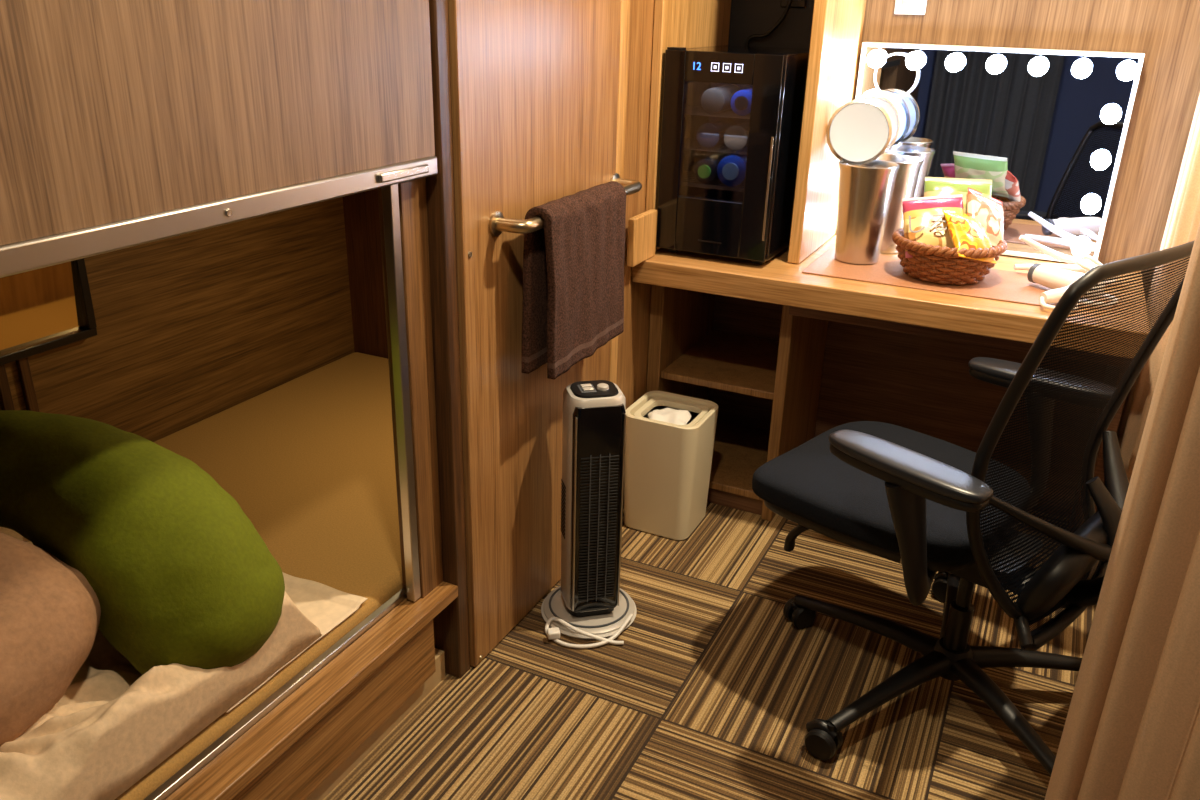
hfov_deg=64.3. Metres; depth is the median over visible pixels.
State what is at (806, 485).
seat cushion
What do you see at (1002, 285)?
desk mat
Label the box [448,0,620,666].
leaf
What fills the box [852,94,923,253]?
steel canister
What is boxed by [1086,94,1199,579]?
wall
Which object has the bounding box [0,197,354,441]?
wall
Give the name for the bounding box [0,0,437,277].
sliding door
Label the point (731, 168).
bottle
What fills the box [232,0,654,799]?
wall
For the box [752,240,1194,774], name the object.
office chair
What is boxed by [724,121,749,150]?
bottle
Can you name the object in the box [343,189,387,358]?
wall
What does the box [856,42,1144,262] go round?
vanity mirror
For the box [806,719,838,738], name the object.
hood
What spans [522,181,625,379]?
hand towel
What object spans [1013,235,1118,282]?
hair straightener
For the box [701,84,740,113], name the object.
bottle
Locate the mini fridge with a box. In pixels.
[656,45,808,263]
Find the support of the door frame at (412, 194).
attached to the wall at (316, 763)
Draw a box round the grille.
[578,454,618,601]
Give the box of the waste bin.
[624,391,717,539]
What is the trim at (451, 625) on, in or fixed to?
attached to the wall at (316, 763)
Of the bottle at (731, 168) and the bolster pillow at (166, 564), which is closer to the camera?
the bolster pillow at (166, 564)
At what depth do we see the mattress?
2.56 m
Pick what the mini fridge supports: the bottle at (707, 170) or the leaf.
the bottle at (707, 170)
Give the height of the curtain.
2.288 m
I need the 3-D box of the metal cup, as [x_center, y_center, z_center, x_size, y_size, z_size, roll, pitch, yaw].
[0.749,-0.619,2.717,0.168,0.441,0.198,-6,24,-17]
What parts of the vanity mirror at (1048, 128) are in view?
magnifier glass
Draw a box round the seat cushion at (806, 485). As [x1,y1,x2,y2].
[752,421,1030,562]
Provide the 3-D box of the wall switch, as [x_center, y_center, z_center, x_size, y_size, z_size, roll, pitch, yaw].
[0.917,-1.201,2.802,0.090,0.130,0.017,12,25,23]
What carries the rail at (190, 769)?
on the trim at (224, 777)
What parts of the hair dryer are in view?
handle, cord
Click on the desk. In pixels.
(787, 356)
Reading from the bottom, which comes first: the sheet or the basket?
the sheet
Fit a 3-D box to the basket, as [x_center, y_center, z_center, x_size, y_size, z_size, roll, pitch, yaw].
[0.952,-0.461,2.595,0.300,0.250,0.300,12,25,23]
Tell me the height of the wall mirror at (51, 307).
0.284 m
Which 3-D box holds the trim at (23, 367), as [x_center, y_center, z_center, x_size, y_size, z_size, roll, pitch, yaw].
[-1.448,0.065,2.402,0.015,0.360,0.085,12,25,23]
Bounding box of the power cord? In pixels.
[745,0,805,45]
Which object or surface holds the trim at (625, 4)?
attached to the wall at (316, 763)
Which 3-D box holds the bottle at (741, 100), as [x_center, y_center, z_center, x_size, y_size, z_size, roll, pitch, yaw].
[0.441,-0.853,2.713,0.068,0.068,0.240,12,25,23]
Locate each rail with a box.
[143,588,406,799]
[381,184,420,601]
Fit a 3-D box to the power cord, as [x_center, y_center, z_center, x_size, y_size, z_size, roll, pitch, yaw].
[0.534,-1.193,2.930,0.186,0.262,0.044,12,25,23]
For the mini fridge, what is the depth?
2.67 m
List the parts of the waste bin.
frame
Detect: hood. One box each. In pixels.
[790,596,807,609]
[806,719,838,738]
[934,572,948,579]
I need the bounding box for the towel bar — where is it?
[489,173,641,235]
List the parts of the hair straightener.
arm, arm, cord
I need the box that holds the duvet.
[0,594,321,799]
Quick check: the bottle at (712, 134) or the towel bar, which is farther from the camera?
the bottle at (712, 134)
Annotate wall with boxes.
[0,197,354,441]
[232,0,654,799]
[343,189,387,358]
[854,0,1199,299]
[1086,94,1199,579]
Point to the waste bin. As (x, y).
(670, 437)
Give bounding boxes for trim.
[0,357,39,413]
[165,581,457,799]
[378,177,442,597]
[425,0,469,677]
[609,0,629,384]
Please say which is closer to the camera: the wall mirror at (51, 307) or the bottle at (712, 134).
the wall mirror at (51, 307)
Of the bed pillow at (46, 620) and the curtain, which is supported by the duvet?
the bed pillow at (46, 620)
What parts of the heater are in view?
control plate, cord, panel, panel, trim, knob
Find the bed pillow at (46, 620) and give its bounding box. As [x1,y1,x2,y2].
[0,525,91,751]
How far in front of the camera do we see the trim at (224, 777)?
1.81 m
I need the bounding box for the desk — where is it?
[627,209,1149,529]
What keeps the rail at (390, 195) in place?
on the trim at (224, 777)
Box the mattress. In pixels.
[115,352,402,799]
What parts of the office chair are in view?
lever, caster stem, leg, leg, arm post, leg, leg, leg, arm post, spine arm, frame, spine arm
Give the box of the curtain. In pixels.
[1045,222,1199,799]
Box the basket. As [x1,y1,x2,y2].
[892,177,1006,284]
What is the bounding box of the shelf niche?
[645,0,865,263]
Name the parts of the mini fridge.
door handle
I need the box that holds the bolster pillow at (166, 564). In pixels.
[0,412,286,673]
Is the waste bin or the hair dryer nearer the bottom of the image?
the waste bin
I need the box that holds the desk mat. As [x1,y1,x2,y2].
[802,248,1056,305]
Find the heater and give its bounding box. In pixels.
[541,380,636,648]
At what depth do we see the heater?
2.37 m
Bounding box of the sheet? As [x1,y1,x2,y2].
[226,573,367,712]
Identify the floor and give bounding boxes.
[323,502,1096,799]
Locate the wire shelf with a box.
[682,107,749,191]
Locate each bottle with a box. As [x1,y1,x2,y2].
[694,153,730,182]
[696,118,736,147]
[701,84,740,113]
[717,151,746,185]
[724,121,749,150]
[731,88,751,115]
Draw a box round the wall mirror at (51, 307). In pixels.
[0,258,96,365]
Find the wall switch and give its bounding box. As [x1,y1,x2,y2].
[894,0,926,14]
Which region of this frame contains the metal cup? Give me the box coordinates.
[826,99,899,264]
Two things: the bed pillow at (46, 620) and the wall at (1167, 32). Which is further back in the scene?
the wall at (1167, 32)
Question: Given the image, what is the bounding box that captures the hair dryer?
[1027,263,1117,310]
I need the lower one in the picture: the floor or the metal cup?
the floor
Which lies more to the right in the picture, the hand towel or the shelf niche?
the shelf niche
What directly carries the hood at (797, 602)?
attached to the office chair
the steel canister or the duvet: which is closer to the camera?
the duvet
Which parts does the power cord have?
plate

